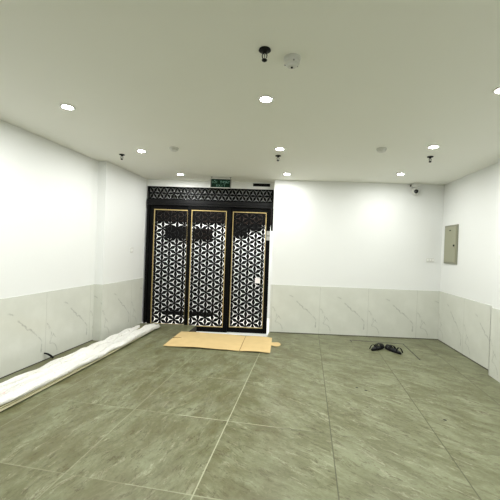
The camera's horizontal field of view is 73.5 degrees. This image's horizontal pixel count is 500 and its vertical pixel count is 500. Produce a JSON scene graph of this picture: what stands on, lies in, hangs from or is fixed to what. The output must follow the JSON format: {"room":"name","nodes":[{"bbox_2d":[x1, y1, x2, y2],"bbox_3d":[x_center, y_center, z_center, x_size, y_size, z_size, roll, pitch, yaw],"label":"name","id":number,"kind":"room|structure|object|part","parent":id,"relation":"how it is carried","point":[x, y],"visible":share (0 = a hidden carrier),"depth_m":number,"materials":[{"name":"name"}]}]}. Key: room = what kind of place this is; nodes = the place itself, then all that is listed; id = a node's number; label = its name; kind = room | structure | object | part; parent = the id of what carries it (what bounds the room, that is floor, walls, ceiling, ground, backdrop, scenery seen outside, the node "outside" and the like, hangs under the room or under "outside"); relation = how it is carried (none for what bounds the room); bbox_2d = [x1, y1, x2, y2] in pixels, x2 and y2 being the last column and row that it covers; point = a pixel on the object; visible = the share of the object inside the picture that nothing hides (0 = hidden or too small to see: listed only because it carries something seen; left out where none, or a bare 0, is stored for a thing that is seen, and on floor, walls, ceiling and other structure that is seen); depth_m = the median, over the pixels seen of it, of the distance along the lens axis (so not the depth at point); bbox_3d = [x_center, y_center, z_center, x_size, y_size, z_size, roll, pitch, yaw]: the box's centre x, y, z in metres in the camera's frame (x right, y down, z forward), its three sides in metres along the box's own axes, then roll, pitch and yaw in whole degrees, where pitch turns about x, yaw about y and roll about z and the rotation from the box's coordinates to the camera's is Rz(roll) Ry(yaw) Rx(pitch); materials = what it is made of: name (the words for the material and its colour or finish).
{"room":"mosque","nodes":[
{"label":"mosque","id":0,"kind":"room"},
{"bbox_2d":[0,119,147,322],"bbox_3d":[-2.681,0.008,2.129,0.275,2.560,8.480,2,0,10],"label":"wall","id":1,"kind":"structure","parent":0,"point":[69,218],"depth_m":4.12,"materials":[{"name":"white paint"}]},
{"bbox_2d":[0,340,91,378],"bbox_3d":[-2.840,1.282,1.374,0.008,0.010,6.940,2,0,10],"label":"trim","id":2,"kind":"structure","parent":1,"relation":"attached to","point":[90,340],"depth_m":3.86,"materials":[{"name":"grey tile"}]},
{"bbox_2d":[0,278,142,377],"bbox_3d":[-2.666,0.890,1.943,0.133,0.800,8.120,2,0,10],"label":"wall tiles","id":3,"kind":"structure","parent":1,"relation":"attached to","point":[55,322],"depth_m":4.16,"materials":[{"name":"tile"}]},
{"bbox_2d":[142,314,268,336],"bbox_3d":[-0.941,1.462,6.544,3.342,0.001,2.376,2,0,10],"label":"floor","id":4,"kind":"structure","parent":0,"point":[267,331],"depth_m":6.88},
{"bbox_2d":[164,310,210,316],"bbox_3d":[-1.363,1.401,7.396,1.100,0.080,0.060,2,0,2],"label":"kerb","id":5,"kind":"object","parent":4,"relation":"on","point":[164,310],"visible":0.24,"depth_m":7.37,"materials":[{"name":"black"}]},
{"bbox_2d":[196,331,267,336],"bbox_3d":[-0.317,1.475,5.942,1.290,0.028,0.150,2,0,2],"label":"threshold","id":6,"kind":"object","parent":4,"relation":"on","point":[231,333],"visible":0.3,"depth_m":5.87,"materials":[{"name":"white ceramic"}]},
{"bbox_2d":[152,221,272,318],"bbox_3d":[-0.763,0.115,7.451,3.700,2.695,0.100,2,0,2],"label":"wall","id":7,"kind":"structure","parent":0,"point":[271,232],"depth_m":7.40,"materials":[{"name":"white paint"}]},
{"bbox_2d":[165,226,186,238],"bbox_3d":[-1.617,-0.386,7.406,0.520,0.269,0.040,2,0,2],"label":"board","id":8,"kind":"object","parent":7,"relation":"attached to","point":[178,226],"visible":0.04,"depth_m":7.39,"materials":[{"name":"black"}]},
{"bbox_2d":[192,228,212,239],"bbox_3d":[-1.048,-0.348,7.388,0.440,0.240,0.040,2,0,2],"label":"board","id":9,"kind":"object","parent":7,"relation":"attached to","point":[195,228],"visible":0.11,"depth_m":7.37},
{"bbox_2d":[157,209,271,224],"bbox_3d":[-0.703,-0.901,7.379,3.330,0.630,0.030,2,0,2],"label":"fascia board","id":10,"kind":"object","parent":7,"relation":"attached to","point":[271,209],"visible":0.02,"depth_m":7.37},
{"bbox_2d":[233,224,246,235],"bbox_3d":[-0.227,-0.439,7.361,0.335,0.252,0.040,2,0,2],"label":"board","id":11,"kind":"object","parent":7,"relation":"attached to","point":[233,224],"visible":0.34,"depth_m":7.34,"materials":[{"name":"black"}]},
{"bbox_2d":[0,0,499,184],"bbox_3d":[0.158,-1.221,2.637,5.600,0.100,10.750,2,0,10],"label":"ceiling","id":12,"kind":"structure","parent":0,"point":[404,77],"depth_m":2.38,"materials":[{"name":"paint"}]},
{"bbox_2d":[59,104,75,109],"bbox_3d":[-1.575,-1.232,2.892,0.124,0.009,0.124,2,0,10],"label":"recessed light","id":13,"kind":"object","parent":12,"relation":"in","point":[64,106],"visible":1,"depth_m":2.88,"materials":[{"name":"white"}]},
{"bbox_2d":[62,105,72,109],"bbox_3d":[-1.575,-1.231,2.892,0.098,0.007,0.098,2,0,10],"label":"diffuser","id":14,"kind":"object","parent":13,"relation":"attached to","point":[67,107],"depth_m":2.89,"materials":[{"name":"white"}]},
{"bbox_2d":[136,149,146,152],"bbox_3d":[-1.353,-1.231,4.173,0.124,0.009,0.124,2,0,10],"label":"recessed light","id":15,"kind":"object","parent":12,"relation":"in","point":[137,150],"visible":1,"depth_m":4.17,"materials":[{"name":"white"}]},
{"bbox_2d":[169,146,178,151],"bbox_3d":[-0.906,-1.197,3.994,0.112,0.043,0.112,2,0,10],"label":"smoke detector","id":16,"kind":"object","parent":12,"relation":"attached to","point":[172,148],"visible":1,"depth_m":3.96,"materials":[{"name":"white plastic"}]},
{"bbox_2d":[210,177,231,188],"bbox_3d":[-0.484,-1.120,5.565,0.348,0.185,0.032,2,0,2],"label":"exit sign","id":17,"kind":"object","parent":12,"relation":"hanging from","point":[215,182],"visible":1,"depth_m":5.55,"materials":[{"name":"green plastic"}]},
{"bbox_3d":[-0.485,-1.106,5.565,0.344,0.138,0.024,2,0,2],"label":"sign plate","id":18,"kind":"part","parent":17,"relation":"part of","materials":[{"name":"green plastic"}]},
{"bbox_2d":[259,46,270,61],"bbox_3d":[0.085,-1.134,1.955,0.072,0.070,0.072,2,0,10],"label":"sprinkler head","id":19,"kind":"object","parent":12,"relation":"attached to","point":[264,50],"visible":1,"depth_m":1.94},
{"bbox_2d":[258,95,273,102],"bbox_3d":[0.124,-1.167,2.598,0.124,0.009,0.124,2,0,10],"label":"recessed light","id":20,"kind":"object","parent":12,"relation":"in","point":[265,98],"visible":1,"depth_m":2.59,"materials":[{"name":"white"}]},
{"bbox_2d":[260,97,271,101],"bbox_3d":[0.124,-1.166,2.598,0.098,0.007,0.098,2,0,10],"label":"diffuser","id":21,"kind":"object","parent":20,"relation":"attached to","point":[262,99],"depth_m":2.59,"materials":[{"name":"white"}]},
{"bbox_2d":[275,147,284,150],"bbox_3d":[0.346,-1.167,3.878,0.124,0.009,0.124,2,0,10],"label":"recessed light","id":22,"kind":"object","parent":12,"relation":"in","point":[277,148],"visible":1,"depth_m":3.87,"materials":[{"name":"white"}]},
{"bbox_2d":[284,53,300,68],"bbox_3d":[0.255,-1.133,2.032,0.104,0.061,0.104,2,0,-7],"label":"smoke detector","id":23,"kind":"object","parent":12,"relation":"attached to","point":[292,60],"visible":1,"depth_m":2.00,"materials":[{"name":"white plastic"}]},
{"bbox_2d":[376,147,386,152],"bbox_3d":[1.465,-1.107,3.735,0.112,0.043,0.112,2,0,10],"label":"smoke detector","id":24,"kind":"object","parent":12,"relation":"attached to","point":[381,149],"visible":1,"depth_m":3.70,"materials":[{"name":"white plastic"}]},
{"bbox_2d":[427,145,439,148],"bbox_3d":[1.970,-1.105,3.597,0.124,0.009,0.124,2,0,10],"label":"recessed light","id":25,"kind":"object","parent":12,"relation":"in","point":[431,146],"visible":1,"depth_m":3.58,"materials":[{"name":"white"}]},
{"bbox_2d":[492,87,499,93],"bbox_3d":[1.748,-1.105,2.316,0.124,0.009,0.124,2,0,10],"label":"recessed light","id":26,"kind":"object","parent":12,"relation":"in","point":[496,90],"visible":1,"depth_m":2.33,"materials":[{"name":"white"}]},
{"bbox_2d":[0,323,499,499],"bbox_3d":[-0.111,1.386,1.744,5.270,0.001,8.600,2,0,10],"label":"floor","id":27,"kind":"structure","parent":0,"point":[313,416],"depth_m":2.63,"materials":[{"name":"grey tile"}]},
{"bbox_2d":[0,323,159,411],"bbox_3d":[-1.996,1.246,3.687,0.410,0.117,3.997,2,0,11],"label":"bundle","id":28,"kind":"object","parent":27,"relation":"on","point":[16,389],"visible":1,"depth_m":3.49,"materials":[{"name":"white plastic"},{"name":"raw wood"}]},
{"bbox_2d":[163,331,280,352],"bbox_3d":[-0.358,1.344,4.938,1.610,0.022,0.812,2,0,6],"label":"cardboard sheet","id":29,"kind":"object","parent":27,"relation":"on","point":[182,339],"visible":1,"depth_m":4.88,"materials":[{"name":"brown cardboard"}]},
{"bbox_3d":[-0.633,1.333,4.966,1.056,0.021,0.812,2,0,6],"label":"panel","id":30,"kind":"part","parent":29,"relation":"part of","materials":[{"name":"beige cardboard"}]},
{"bbox_3d":[0.104,1.362,4.879,0.410,0.019,0.791,2,0,6],"label":"panel","id":31,"kind":"part","parent":29,"relation":"part of","materials":[{"name":"beige cardboard"}]},
{"bbox_2d":[369,343,384,350],"bbox_3d":[1.845,1.398,4.861,0.296,0.085,0.119,2,0,-42],"label":"sandal","id":32,"kind":"object","parent":27,"relation":"on","point":[380,346],"visible":1,"depth_m":4.83,"materials":[{"name":"black rubber"}]},
{"bbox_2d":[385,344,402,354],"bbox_3d":[2.049,1.406,4.780,0.119,0.085,0.296,2,0,-19],"label":"sandal","id":33,"kind":"object","parent":27,"relation":"on","point":[388,347],"visible":1,"depth_m":4.77,"materials":[{"name":"black rubber"}]},
{"bbox_2d":[271,180,443,290],"bbox_3d":[1.839,0.246,5.738,2.949,2.745,0.317,2,0,2],"label":"wall","id":34,"kind":"structure","parent":0,"point":[326,233],"depth_m":5.58,"materials":[{"name":"white paint"}]},
{"bbox_2d":[143,186,273,322],"bbox_3d":[-0.736,0.119,5.946,2.239,2.436,0.117,2,0,2],"label":"door surround","id":35,"kind":"object","parent":34,"relation":"attached to","point":[165,201],"visible":1,"depth_m":5.92,"materials":[{"name":"black metal"}]},
{"bbox_2d":[146,205,187,324],"bbox_3d":[-1.455,0.312,5.993,0.723,2.206,0.044,2,0,2],"label":"lattice door","id":36,"kind":"structure","parent":35,"relation":"attached to","point":[154,214],"depth_m":5.99,"materials":[{"name":"black metal"},{"name":"brushed gold"},{"name":"frosted white glass"}]},
{"bbox_2d":[184,206,230,332],"bbox_3d":[-0.753,0.339,5.925,0.765,2.206,0.044,2,0,2],"label":"lattice door","id":37,"kind":"structure","parent":35,"relation":"attached to","point":[192,210],"depth_m":5.92,"materials":[{"name":"black metal"},{"name":"brushed gold"},{"name":"frosted white glass"}]},
{"bbox_3d":[-0.701,-0.980,5.943,2.229,0.236,0.040,2,0,2],"label":"transom frame","id":38,"kind":"part","parent":35,"relation":"part of","materials":[{"name":"black metal"}]},
{"bbox_2d":[227,208,270,333],"bbox_3d":[-0.042,0.365,5.942,0.747,2.206,0.056,2,0,2],"label":"lattice door","id":39,"kind":"structure","parent":35,"relation":"attached to","point":[231,327],"depth_m":5.94,"materials":[{"name":"black metal"},{"name":"brushed gold"},{"name":"frosted white glass"}]},
{"bbox_2d":[147,179,274,208],"bbox_3d":[-0.679,-1.002,5.992,2.320,0.440,0.140,2,0,2],"label":"wall","id":40,"kind":"structure","parent":34,"relation":"attached to","point":[150,182],"depth_m":5.95,"materials":[{"name":"white paint"}]},
{"bbox_2d":[253,183,269,186],"bbox_3d":[0.204,-1.142,5.888,0.300,0.050,0.010,2,0,2],"label":"air vent","id":41,"kind":"object","parent":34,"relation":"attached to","point":[254,184],"visible":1,"depth_m":5.89,"materials":[{"name":"black metal"}]},
{"bbox_2d":[269,285,439,338],"bbox_3d":[1.731,1.031,5.582,2.799,0.800,0.008,2,0,2],"label":"wall tiles","id":42,"kind":"structure","parent":34,"relation":"attached to","point":[293,309],"depth_m":5.58,"materials":[{"name":"tile"}]},
{"bbox_2d":[275,332,437,339],"bbox_3d":[1.723,1.426,5.580,2.785,0.010,0.008,2,0,2],"label":"trim","id":43,"kind":"structure","parent":34,"relation":"attached to","point":[275,332],"depth_m":5.58,"materials":[{"name":"grey tile"}]},
{"bbox_2d":[410,183,420,194],"bbox_3d":[2.711,-0.997,5.483,0.129,0.188,0.131,2,0,2],"label":"security camera","id":44,"kind":"object","parent":34,"relation":"attached to","point":[415,190],"visible":1,"depth_m":5.45,"materials":[{"name":"white plastic"}]},
{"bbox_2d":[426,258,433,261],"bbox_3d":[2.981,0.166,5.540,0.125,0.062,0.014,2,0,2],"label":"wall switch","id":45,"kind":"object","parent":34,"relation":"attached to","point":[427,259],"visible":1,"depth_m":5.54,"materials":[{"name":"white plastic"}]},
{"bbox_2d":[440,158,499,309],"bbox_3d":[2.566,0.207,1.281,0.288,2.560,8.600,2,0,10],"label":"wall","id":46,"kind":"structure","parent":0,"point":[471,201],"depth_m":4.55,"materials":[{"name":"white paint"}]},
{"bbox_2d":[444,224,458,264],"bbox_3d":[3.111,-0.085,5.210,0.044,0.603,0.414,2,0,7],"label":"electrical panel","id":47,"kind":"object","parent":46,"relation":"attached to","point":[451,231],"visible":1,"depth_m":5.16,"materials":[{"name":"beige metal"}]},
{"bbox_2d":[438,339,487,369],"bbox_3d":[3.012,1.479,4.755,0.008,0.010,1.602,2,0,7],"label":"trim","id":48,"kind":"structure","parent":46,"relation":"attached to","point":[438,339],"depth_m":4.66,"materials":[{"name":"grey tile"}]},
{"bbox_2d":[438,291,499,381],"bbox_3d":[2.441,1.083,1.302,0.116,0.800,8.600,2,0,10],"label":"trim","id":49,"kind":"structure","parent":46,"relation":"attached to","point":[463,323],"depth_m":4.52,"materials":[{"name":"tile"}]}
]}

